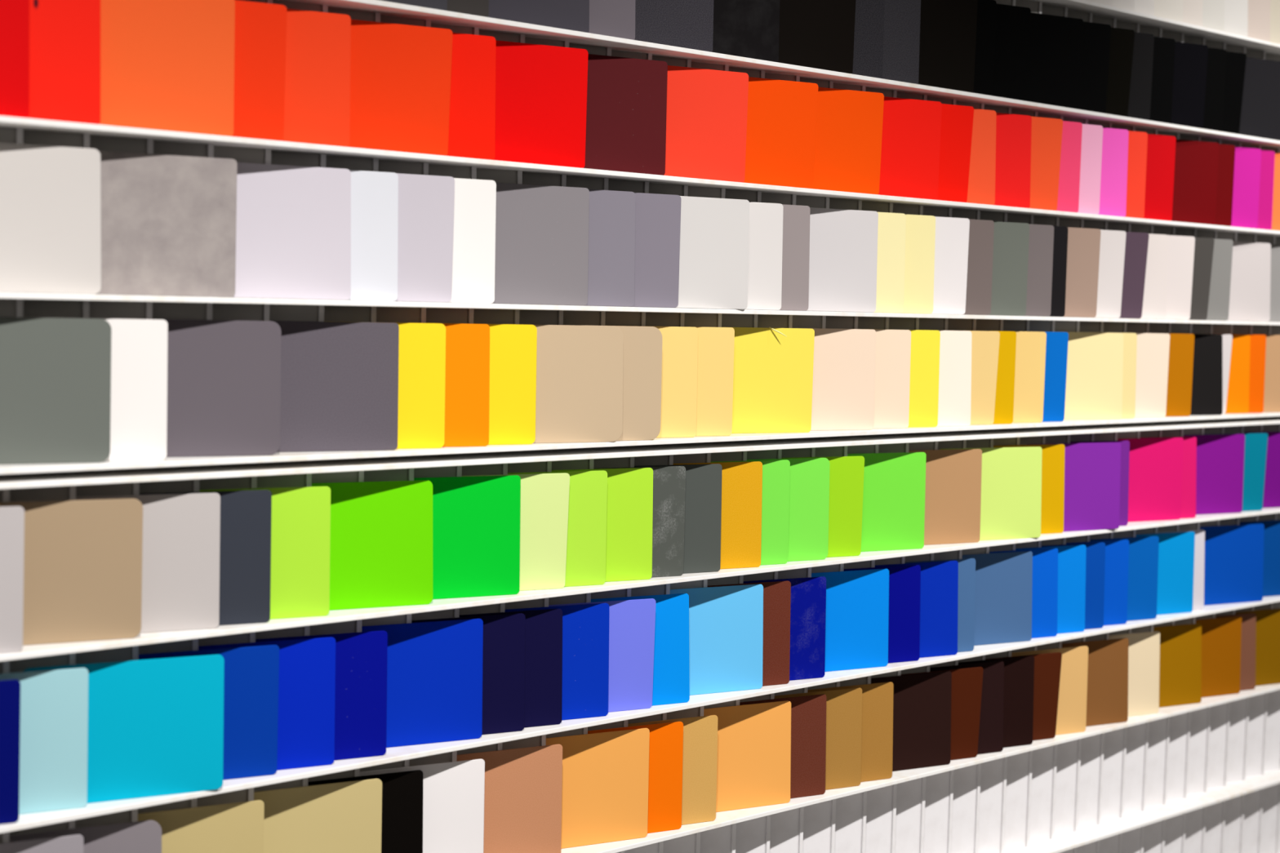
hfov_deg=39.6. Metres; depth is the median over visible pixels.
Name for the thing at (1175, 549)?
panel
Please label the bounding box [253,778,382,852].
panel
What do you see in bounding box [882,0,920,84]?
panel
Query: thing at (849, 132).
panel
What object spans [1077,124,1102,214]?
panel
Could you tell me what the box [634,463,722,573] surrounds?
panel
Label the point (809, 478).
panel
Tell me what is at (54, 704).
panel
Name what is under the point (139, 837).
panel
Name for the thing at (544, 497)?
panel
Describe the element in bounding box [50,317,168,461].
panel
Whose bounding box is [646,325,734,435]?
panel
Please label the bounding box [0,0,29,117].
panel
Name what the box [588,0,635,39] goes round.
panel
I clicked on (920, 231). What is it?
panel
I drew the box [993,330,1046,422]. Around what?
panel
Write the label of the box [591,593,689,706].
panel
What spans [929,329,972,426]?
panel
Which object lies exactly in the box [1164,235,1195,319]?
panel
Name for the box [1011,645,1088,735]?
panel
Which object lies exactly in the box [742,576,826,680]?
panel
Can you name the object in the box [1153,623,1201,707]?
panel
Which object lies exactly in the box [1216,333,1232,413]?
panel
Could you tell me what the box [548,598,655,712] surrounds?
panel
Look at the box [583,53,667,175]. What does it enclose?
panel
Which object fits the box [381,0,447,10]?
panel
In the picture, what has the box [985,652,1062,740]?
panel
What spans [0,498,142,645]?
panel
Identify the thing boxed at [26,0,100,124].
panel
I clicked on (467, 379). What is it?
panel
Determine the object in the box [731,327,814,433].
panel
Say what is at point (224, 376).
panel
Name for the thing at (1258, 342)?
panel
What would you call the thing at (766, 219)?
panel
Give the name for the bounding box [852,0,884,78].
panel
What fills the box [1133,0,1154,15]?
panel
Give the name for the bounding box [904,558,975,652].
panel
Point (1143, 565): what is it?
panel
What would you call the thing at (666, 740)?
panel
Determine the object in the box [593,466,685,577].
panel
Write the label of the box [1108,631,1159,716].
panel
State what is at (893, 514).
panel
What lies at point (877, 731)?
panel
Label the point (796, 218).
panel
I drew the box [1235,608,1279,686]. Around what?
panel
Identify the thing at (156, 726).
panel
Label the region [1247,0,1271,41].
panel
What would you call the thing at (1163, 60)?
panel
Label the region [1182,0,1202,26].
panel
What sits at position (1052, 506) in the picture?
panel
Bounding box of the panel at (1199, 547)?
[1157,529,1204,610]
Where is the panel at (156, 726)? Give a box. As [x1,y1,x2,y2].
[23,654,224,803]
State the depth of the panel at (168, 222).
2.68 m
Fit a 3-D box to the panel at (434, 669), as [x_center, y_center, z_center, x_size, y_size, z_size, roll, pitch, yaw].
[-0.406,0.441,3.036,0.297,0.210,0.004,-1,3,-28]
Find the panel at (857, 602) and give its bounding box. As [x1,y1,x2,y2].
[811,568,888,671]
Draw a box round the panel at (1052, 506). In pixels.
[993,444,1065,533]
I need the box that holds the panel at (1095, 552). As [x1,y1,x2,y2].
[1040,542,1105,629]
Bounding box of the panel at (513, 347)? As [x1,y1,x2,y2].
[426,322,537,444]
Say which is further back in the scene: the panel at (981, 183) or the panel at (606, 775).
the panel at (981, 183)
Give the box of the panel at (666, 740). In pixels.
[587,721,683,833]
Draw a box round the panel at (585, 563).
[507,470,607,586]
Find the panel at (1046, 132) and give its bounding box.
[1029,116,1062,210]
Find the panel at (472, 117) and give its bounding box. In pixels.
[446,32,496,159]
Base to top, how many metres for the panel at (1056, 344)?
0.210 m
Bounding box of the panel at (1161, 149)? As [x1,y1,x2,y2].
[1142,133,1176,221]
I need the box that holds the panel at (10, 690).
[0,680,20,824]
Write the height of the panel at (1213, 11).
0.210 m
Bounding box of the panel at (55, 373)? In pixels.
[0,316,111,464]
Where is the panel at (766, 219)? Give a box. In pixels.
[745,201,783,310]
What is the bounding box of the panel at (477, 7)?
[446,0,488,17]
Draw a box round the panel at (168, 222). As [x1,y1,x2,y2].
[97,151,237,297]
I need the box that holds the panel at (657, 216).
[631,192,681,307]
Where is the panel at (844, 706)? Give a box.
[774,688,862,790]
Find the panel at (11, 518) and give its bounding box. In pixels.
[0,506,24,653]
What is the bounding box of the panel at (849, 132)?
[812,86,884,194]
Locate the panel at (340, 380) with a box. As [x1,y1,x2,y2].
[271,320,399,452]
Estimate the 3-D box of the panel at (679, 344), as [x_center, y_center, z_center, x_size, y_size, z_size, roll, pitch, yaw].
[-0.022,-0.083,3.329,0.297,0.210,0.005,-1,3,-28]
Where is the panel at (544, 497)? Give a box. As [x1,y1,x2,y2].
[462,473,569,591]
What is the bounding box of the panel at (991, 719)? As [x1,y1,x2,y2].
[929,661,1004,754]
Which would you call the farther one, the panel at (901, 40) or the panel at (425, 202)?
the panel at (901, 40)
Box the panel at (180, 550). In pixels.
[75,493,220,633]
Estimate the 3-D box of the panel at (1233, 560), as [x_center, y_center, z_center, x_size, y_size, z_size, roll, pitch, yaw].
[1.563,0.371,4.768,0.297,0.210,0.011,-1,4,-28]
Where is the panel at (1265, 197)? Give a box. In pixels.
[1257,150,1275,230]
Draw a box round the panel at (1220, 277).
[1205,238,1233,320]
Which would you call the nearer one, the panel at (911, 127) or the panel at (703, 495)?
the panel at (703, 495)
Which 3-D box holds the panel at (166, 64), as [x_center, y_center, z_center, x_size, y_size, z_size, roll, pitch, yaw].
[-0.749,-0.544,2.638,0.297,0.210,0.004,-1,5,-28]
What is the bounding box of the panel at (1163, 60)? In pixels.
[1149,35,1175,123]
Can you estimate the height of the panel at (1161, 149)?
0.210 m
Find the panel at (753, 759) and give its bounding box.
[703,700,791,812]
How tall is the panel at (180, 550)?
0.210 m
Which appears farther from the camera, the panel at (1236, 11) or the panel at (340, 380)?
the panel at (1236, 11)
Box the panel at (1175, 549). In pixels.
[1135,531,1195,614]
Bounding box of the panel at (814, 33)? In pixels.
[777,0,855,73]
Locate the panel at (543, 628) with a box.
[459,608,562,728]
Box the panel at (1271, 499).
[1244,431,1279,507]
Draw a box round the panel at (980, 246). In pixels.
[964,218,994,315]
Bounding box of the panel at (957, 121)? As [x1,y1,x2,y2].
[937,103,973,202]
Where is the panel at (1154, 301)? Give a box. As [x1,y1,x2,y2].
[1140,233,1168,319]
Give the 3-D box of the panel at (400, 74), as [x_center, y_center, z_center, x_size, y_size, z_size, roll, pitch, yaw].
[-0.449,-0.555,2.907,0.297,0.210,0.017,-1,4,-28]
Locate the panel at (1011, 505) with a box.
[939,446,1042,540]
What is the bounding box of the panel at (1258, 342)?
[1232,333,1266,413]
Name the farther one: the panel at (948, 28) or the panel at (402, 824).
the panel at (948, 28)
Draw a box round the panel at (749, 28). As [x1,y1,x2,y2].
[711,0,779,62]
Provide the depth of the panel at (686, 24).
3.32 m
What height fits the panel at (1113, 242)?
0.210 m
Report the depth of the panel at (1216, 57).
4.54 m
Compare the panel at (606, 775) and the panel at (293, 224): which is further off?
the panel at (606, 775)
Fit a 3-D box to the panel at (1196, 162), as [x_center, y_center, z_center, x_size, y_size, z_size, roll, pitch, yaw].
[1.349,-0.620,4.497,0.297,0.210,0.004,-1,5,-28]
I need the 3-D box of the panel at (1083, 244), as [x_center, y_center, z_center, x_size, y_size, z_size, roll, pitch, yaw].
[0.963,-0.364,4.176,0.297,0.210,0.005,-1,6,-28]
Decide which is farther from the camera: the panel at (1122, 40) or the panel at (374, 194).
the panel at (1122, 40)
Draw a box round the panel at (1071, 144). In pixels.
[1056,120,1082,212]
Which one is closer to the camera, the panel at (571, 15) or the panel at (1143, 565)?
the panel at (571, 15)
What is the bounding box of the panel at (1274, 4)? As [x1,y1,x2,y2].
[1270,0,1279,44]
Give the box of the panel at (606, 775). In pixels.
[546,728,649,848]
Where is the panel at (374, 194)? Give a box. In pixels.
[346,169,398,301]
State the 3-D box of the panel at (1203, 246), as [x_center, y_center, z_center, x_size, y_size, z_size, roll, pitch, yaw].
[1.338,-0.378,4.514,0.297,0.210,0.017,-1,4,-28]
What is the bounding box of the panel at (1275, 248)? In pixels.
[1268,244,1279,321]
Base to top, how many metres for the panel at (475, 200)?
0.210 m
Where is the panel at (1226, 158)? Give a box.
[1214,143,1235,226]
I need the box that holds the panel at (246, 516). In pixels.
[139,489,271,625]
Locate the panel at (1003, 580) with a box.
[961,551,1032,645]
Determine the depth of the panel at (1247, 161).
4.68 m
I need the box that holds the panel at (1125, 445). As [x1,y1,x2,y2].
[1070,440,1129,525]
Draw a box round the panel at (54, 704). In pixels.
[0,667,88,814]
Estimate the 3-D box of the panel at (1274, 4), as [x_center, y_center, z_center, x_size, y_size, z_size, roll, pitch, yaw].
[1.627,-1.117,4.711,0.297,0.210,0.012,-1,4,-28]
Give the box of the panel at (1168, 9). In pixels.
[1154,0,1182,22]
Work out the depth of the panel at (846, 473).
3.71 m
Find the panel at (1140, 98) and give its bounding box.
[1127,31,1154,119]
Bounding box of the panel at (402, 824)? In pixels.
[307,769,423,852]
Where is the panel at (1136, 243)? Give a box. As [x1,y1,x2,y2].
[1118,231,1149,318]
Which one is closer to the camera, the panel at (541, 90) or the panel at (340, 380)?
the panel at (340, 380)
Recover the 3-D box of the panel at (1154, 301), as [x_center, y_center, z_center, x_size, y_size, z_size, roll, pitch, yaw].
[1.186,-0.372,4.379,0.297,0.210,0.004,-1,3,-28]
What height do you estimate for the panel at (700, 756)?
0.211 m
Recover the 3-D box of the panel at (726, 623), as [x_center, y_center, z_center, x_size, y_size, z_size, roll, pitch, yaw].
[0.115,0.422,3.499,0.297,0.210,0.012,-1,4,-28]
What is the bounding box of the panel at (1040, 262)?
[1024,223,1053,316]
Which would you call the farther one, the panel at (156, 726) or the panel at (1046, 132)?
the panel at (1046, 132)
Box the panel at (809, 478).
[746,457,830,561]
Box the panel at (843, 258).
[806,207,878,312]
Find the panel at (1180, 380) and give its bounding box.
[1126,332,1194,416]
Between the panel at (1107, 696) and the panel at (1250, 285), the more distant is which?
the panel at (1250, 285)
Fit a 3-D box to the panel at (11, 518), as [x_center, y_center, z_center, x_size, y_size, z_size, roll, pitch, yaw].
[-1.006,0.218,2.456,0.297,0.210,0.017,-1,4,-28]
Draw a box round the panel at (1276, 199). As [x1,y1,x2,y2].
[1271,152,1279,231]
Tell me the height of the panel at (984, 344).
0.210 m
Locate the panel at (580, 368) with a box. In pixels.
[517,324,623,443]
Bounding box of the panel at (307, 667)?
[198,637,335,770]
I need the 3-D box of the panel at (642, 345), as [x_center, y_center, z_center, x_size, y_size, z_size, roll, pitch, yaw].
[-0.091,-0.078,3.237,0.297,0.211,0.004,-1,4,-28]
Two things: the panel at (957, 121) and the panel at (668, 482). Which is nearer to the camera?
the panel at (668, 482)
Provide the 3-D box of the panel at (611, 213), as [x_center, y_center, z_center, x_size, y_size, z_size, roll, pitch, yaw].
[-0.141,-0.324,3.202,0.297,0.211,0.004,-1,3,-28]
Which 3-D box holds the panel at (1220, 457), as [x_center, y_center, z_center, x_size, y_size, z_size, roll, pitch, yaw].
[1.481,0.127,4.685,0.297,0.210,0.005,-1,4,-28]
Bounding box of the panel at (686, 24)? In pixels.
[634,0,713,52]
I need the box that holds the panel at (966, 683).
[901,666,983,760]
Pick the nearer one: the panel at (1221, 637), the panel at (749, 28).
the panel at (749, 28)
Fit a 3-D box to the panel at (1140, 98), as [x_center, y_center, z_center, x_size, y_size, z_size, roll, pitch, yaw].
[1.117,-0.849,4.272,0.297,0.210,0.005,-1,5,-28]
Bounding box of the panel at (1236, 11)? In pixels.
[1224,0,1248,36]
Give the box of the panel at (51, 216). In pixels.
[0,142,101,293]
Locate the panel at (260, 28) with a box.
[231,0,287,141]
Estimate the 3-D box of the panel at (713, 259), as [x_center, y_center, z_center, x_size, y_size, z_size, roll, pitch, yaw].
[0.078,-0.330,3.363,0.297,0.210,0.005,-1,4,-28]
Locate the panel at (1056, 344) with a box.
[1003,330,1068,422]
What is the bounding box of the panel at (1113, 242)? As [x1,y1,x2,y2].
[1094,229,1125,318]
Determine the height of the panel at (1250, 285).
0.210 m
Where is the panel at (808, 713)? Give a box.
[739,694,826,798]
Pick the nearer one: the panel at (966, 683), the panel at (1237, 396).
the panel at (966, 683)
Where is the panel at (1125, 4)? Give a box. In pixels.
[1112,0,1134,10]
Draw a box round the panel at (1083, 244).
[1063,226,1101,317]
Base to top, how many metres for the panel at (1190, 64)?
0.210 m
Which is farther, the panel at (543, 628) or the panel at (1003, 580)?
the panel at (1003, 580)
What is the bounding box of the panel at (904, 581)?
[843,564,920,663]
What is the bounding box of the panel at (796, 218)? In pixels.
[779,204,810,311]
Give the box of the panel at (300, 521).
[199,486,330,619]
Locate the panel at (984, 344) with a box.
[933,329,999,424]
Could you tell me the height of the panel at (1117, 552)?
0.211 m
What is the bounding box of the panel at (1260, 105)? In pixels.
[1239,57,1279,140]
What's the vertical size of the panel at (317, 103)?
0.210 m
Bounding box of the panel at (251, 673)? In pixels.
[138,644,279,780]
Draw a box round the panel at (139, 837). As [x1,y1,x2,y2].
[9,820,161,852]
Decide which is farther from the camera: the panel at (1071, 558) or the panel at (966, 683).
the panel at (1071, 558)
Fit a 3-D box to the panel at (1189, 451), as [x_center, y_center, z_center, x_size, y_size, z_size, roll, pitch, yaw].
[1.308,0.133,4.537,0.297,0.210,0.013,-1,4,-28]
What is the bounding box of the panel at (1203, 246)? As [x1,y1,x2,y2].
[1188,237,1214,319]
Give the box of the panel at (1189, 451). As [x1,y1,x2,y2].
[1140,436,1196,518]
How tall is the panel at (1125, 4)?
0.210 m
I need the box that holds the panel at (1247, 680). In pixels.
[1215,613,1256,690]
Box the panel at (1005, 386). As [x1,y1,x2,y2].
[947,329,1016,423]
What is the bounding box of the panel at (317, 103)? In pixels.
[282,8,351,146]
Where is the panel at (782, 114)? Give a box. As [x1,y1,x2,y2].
[742,76,817,188]
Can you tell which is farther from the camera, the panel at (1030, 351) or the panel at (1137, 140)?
the panel at (1137, 140)
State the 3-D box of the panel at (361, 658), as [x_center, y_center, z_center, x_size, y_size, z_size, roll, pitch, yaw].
[-0.554,0.447,2.903,0.297,0.210,0.004,-1,4,-28]
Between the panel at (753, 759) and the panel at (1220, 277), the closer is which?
the panel at (753, 759)
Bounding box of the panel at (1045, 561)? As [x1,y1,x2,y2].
[989,547,1057,638]
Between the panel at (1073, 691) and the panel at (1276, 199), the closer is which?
the panel at (1073, 691)
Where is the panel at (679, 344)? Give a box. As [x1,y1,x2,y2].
[626,325,697,437]
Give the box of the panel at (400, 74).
[348,18,453,155]
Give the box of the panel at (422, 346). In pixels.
[348,321,445,448]
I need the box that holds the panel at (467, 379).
[405,322,489,446]
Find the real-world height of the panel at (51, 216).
0.210 m
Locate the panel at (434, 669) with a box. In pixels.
[361,618,483,747]
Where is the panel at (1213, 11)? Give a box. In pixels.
[1202,0,1224,31]
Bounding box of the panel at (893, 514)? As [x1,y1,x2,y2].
[847,452,926,551]
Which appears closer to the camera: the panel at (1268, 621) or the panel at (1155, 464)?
the panel at (1155, 464)
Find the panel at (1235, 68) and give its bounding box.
[1222,51,1246,133]
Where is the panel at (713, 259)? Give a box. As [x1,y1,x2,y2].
[675,195,749,309]
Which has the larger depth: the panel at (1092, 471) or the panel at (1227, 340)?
the panel at (1227, 340)
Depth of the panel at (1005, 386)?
4.04 m
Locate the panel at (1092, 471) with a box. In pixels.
[1026,442,1120,531]
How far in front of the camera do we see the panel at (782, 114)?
3.53 m
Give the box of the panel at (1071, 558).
[1015,544,1086,633]
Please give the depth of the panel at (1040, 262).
4.11 m
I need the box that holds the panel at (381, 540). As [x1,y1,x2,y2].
[311,480,432,610]
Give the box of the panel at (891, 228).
[873,212,906,312]
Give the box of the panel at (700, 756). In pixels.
[627,715,717,825]
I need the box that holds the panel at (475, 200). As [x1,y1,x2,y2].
[449,177,496,303]
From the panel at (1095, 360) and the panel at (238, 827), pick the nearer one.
the panel at (238, 827)
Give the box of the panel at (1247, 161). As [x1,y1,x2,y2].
[1231,146,1261,228]
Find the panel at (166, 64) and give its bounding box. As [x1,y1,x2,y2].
[98,0,235,136]
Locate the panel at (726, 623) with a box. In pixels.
[670,584,763,695]
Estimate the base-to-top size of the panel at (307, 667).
0.210 m
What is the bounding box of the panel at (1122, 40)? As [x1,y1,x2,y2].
[1105,26,1134,116]
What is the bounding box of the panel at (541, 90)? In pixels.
[493,40,587,168]
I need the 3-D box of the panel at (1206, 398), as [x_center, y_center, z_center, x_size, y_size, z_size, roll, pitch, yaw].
[1.394,-0.134,4.590,0.297,0.210,0.017,-1,4,-28]
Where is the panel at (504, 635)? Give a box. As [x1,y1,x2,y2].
[411,613,525,734]
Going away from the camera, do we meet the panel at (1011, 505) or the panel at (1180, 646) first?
the panel at (1011, 505)
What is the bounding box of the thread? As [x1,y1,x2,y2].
[768,327,786,337]
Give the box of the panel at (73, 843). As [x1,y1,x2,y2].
[0,834,83,852]
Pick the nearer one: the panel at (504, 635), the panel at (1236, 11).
the panel at (504, 635)
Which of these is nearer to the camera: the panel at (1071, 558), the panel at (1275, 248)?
the panel at (1071, 558)
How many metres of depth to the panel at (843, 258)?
3.68 m
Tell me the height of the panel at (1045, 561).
0.210 m
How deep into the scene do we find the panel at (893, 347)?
3.79 m
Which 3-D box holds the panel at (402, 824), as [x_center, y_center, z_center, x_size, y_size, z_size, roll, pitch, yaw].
[-0.502,0.693,2.973,0.297,0.210,0.004,-1,3,-28]
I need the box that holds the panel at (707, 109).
[663,65,748,182]
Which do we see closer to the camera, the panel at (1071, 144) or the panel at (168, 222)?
the panel at (168, 222)
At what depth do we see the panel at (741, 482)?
3.52 m
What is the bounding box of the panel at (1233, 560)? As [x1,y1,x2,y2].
[1200,524,1264,605]
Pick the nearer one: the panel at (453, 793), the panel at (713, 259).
the panel at (453, 793)
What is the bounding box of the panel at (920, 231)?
[902,213,935,313]
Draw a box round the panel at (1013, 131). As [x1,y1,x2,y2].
[994,112,1031,208]
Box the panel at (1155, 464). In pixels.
[1117,437,1183,522]
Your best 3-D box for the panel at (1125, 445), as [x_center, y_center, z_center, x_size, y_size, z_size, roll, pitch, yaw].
[1.077,0.141,4.328,0.297,0.210,0.009,-1,4,-28]
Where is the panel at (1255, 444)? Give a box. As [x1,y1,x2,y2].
[1204,433,1267,511]
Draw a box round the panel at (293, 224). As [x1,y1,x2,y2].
[232,162,351,300]
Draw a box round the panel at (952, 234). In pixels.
[932,216,969,314]
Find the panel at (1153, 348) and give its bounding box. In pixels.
[1112,332,1169,417]
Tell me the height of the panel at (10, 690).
0.210 m
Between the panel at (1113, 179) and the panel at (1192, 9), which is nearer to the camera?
the panel at (1113, 179)
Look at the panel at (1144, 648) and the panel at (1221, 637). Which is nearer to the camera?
the panel at (1144, 648)
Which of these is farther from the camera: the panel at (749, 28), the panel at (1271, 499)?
the panel at (1271, 499)
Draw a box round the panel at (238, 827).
[137,800,264,852]
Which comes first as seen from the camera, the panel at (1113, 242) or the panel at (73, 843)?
the panel at (73, 843)
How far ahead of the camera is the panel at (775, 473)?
3.58 m
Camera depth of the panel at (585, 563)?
3.25 m
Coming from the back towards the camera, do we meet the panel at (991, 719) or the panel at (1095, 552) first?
the panel at (1095, 552)
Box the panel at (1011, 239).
[989,221,1029,315]
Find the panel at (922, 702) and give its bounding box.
[871,671,951,771]
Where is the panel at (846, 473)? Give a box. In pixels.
[781,456,864,557]
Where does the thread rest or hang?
hanging from the panel at (773, 372)
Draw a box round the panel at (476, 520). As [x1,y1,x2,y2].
[413,475,520,599]
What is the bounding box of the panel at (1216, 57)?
[1202,47,1226,131]
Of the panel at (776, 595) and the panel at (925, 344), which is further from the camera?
the panel at (925, 344)
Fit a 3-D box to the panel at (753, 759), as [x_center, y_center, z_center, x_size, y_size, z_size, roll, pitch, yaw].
[0.178,0.668,3.578,0.297,0.210,0.011,-1,4,-28]
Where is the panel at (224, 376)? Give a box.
[158,319,281,457]
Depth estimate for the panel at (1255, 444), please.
4.80 m
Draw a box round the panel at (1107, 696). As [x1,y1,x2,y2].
[1061,638,1128,726]
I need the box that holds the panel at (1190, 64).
[1170,41,1208,128]
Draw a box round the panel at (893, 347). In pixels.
[825,328,911,428]
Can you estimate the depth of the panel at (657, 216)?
3.32 m
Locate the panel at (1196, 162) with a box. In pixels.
[1170,138,1218,224]
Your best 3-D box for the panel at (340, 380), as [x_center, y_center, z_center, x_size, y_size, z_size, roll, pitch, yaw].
[-0.531,-0.065,2.877,0.297,0.210,0.006,-1,3,-28]
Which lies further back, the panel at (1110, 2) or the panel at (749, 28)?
the panel at (1110, 2)
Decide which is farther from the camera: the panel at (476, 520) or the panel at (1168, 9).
the panel at (1168, 9)
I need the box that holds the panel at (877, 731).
[807,681,893,782]
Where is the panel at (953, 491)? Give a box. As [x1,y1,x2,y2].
[908,448,982,545]
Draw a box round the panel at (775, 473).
[711,459,790,564]
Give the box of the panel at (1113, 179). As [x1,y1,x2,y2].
[1097,127,1128,217]
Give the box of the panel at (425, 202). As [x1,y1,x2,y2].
[395,173,454,302]
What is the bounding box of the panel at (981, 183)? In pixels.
[966,108,996,204]
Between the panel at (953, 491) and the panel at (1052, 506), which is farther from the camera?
the panel at (1052, 506)
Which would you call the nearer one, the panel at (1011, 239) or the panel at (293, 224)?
the panel at (293, 224)
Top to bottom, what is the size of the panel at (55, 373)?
0.210 m
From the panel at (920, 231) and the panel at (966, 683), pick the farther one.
the panel at (966, 683)
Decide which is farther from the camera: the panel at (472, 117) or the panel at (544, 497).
the panel at (544, 497)
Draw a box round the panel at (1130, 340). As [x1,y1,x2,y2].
[1107,332,1137,418]
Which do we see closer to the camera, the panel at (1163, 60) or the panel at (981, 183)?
the panel at (981, 183)
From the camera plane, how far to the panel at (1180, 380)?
4.53 m
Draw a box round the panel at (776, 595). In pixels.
[706,581,791,686]
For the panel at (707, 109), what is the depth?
3.39 m
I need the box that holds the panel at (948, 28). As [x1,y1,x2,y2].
[918,0,977,93]
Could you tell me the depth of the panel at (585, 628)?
3.27 m
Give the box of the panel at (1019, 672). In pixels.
[958,655,1034,747]
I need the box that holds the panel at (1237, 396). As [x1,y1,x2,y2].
[1224,333,1250,413]
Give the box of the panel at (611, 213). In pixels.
[586,189,635,306]
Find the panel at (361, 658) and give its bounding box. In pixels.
[255,631,387,760]
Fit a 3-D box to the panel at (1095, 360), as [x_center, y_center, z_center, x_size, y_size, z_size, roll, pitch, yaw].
[1.048,-0.122,4.278,0.297,0.210,0.010,-1,4,-28]
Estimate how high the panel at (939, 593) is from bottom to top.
0.210 m
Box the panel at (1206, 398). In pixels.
[1171,333,1222,415]
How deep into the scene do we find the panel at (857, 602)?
3.78 m
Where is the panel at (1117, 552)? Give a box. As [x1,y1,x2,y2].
[1066,539,1128,626]
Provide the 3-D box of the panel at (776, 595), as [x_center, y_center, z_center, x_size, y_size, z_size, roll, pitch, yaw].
[0.174,0.420,3.550,0.297,0.210,0.004,-1,3,-28]
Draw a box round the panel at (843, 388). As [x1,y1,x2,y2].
[808,328,875,430]
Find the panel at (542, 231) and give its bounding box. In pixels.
[491,182,589,305]
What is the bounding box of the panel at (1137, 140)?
[1124,130,1147,218]
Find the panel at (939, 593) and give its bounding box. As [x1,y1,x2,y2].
[875,560,958,657]
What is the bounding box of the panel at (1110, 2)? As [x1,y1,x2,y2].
[1088,0,1113,5]
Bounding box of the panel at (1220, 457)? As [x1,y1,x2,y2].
[1182,434,1244,515]
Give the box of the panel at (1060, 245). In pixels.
[1048,226,1068,316]
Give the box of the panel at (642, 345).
[525,324,662,440]
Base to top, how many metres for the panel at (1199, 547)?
0.210 m
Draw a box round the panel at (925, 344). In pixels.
[877,328,940,427]
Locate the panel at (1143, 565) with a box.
[1089,536,1159,621]
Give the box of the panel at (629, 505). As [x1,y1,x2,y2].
[551,467,653,582]
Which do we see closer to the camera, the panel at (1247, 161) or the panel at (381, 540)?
the panel at (381, 540)
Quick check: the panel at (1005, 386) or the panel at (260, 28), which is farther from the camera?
the panel at (1005, 386)
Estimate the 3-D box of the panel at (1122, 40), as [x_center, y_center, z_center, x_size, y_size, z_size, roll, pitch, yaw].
[1.052,-0.846,4.217,0.297,0.210,0.017,-1,4,-28]
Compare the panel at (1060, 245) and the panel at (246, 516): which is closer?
the panel at (246, 516)
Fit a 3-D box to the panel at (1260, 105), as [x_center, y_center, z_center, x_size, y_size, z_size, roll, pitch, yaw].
[1.614,-0.866,4.695,0.297,0.210,0.005,-1,5,-28]
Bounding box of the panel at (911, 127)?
[878,96,942,199]
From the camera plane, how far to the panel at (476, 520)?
3.10 m
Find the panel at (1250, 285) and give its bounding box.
[1216,241,1271,321]
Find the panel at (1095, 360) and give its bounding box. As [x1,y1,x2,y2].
[1054,331,1123,419]
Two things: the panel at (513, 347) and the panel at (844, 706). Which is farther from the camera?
the panel at (844, 706)
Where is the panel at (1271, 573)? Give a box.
[1239,520,1279,596]
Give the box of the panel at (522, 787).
[456,744,562,852]
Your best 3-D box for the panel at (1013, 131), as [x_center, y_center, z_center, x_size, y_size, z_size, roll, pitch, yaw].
[0.757,-0.599,3.978,0.297,0.210,0.009,-1,4,-28]
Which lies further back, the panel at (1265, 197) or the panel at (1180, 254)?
the panel at (1265, 197)
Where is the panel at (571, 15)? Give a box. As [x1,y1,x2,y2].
[488,0,589,32]
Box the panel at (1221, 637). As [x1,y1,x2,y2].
[1195,616,1241,697]
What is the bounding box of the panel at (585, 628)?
[504,603,609,720]
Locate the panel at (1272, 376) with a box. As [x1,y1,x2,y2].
[1235,333,1279,412]
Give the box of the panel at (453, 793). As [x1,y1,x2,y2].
[360,759,484,852]
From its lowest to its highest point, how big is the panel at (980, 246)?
0.210 m
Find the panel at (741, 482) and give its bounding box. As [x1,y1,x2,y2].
[673,461,762,568]

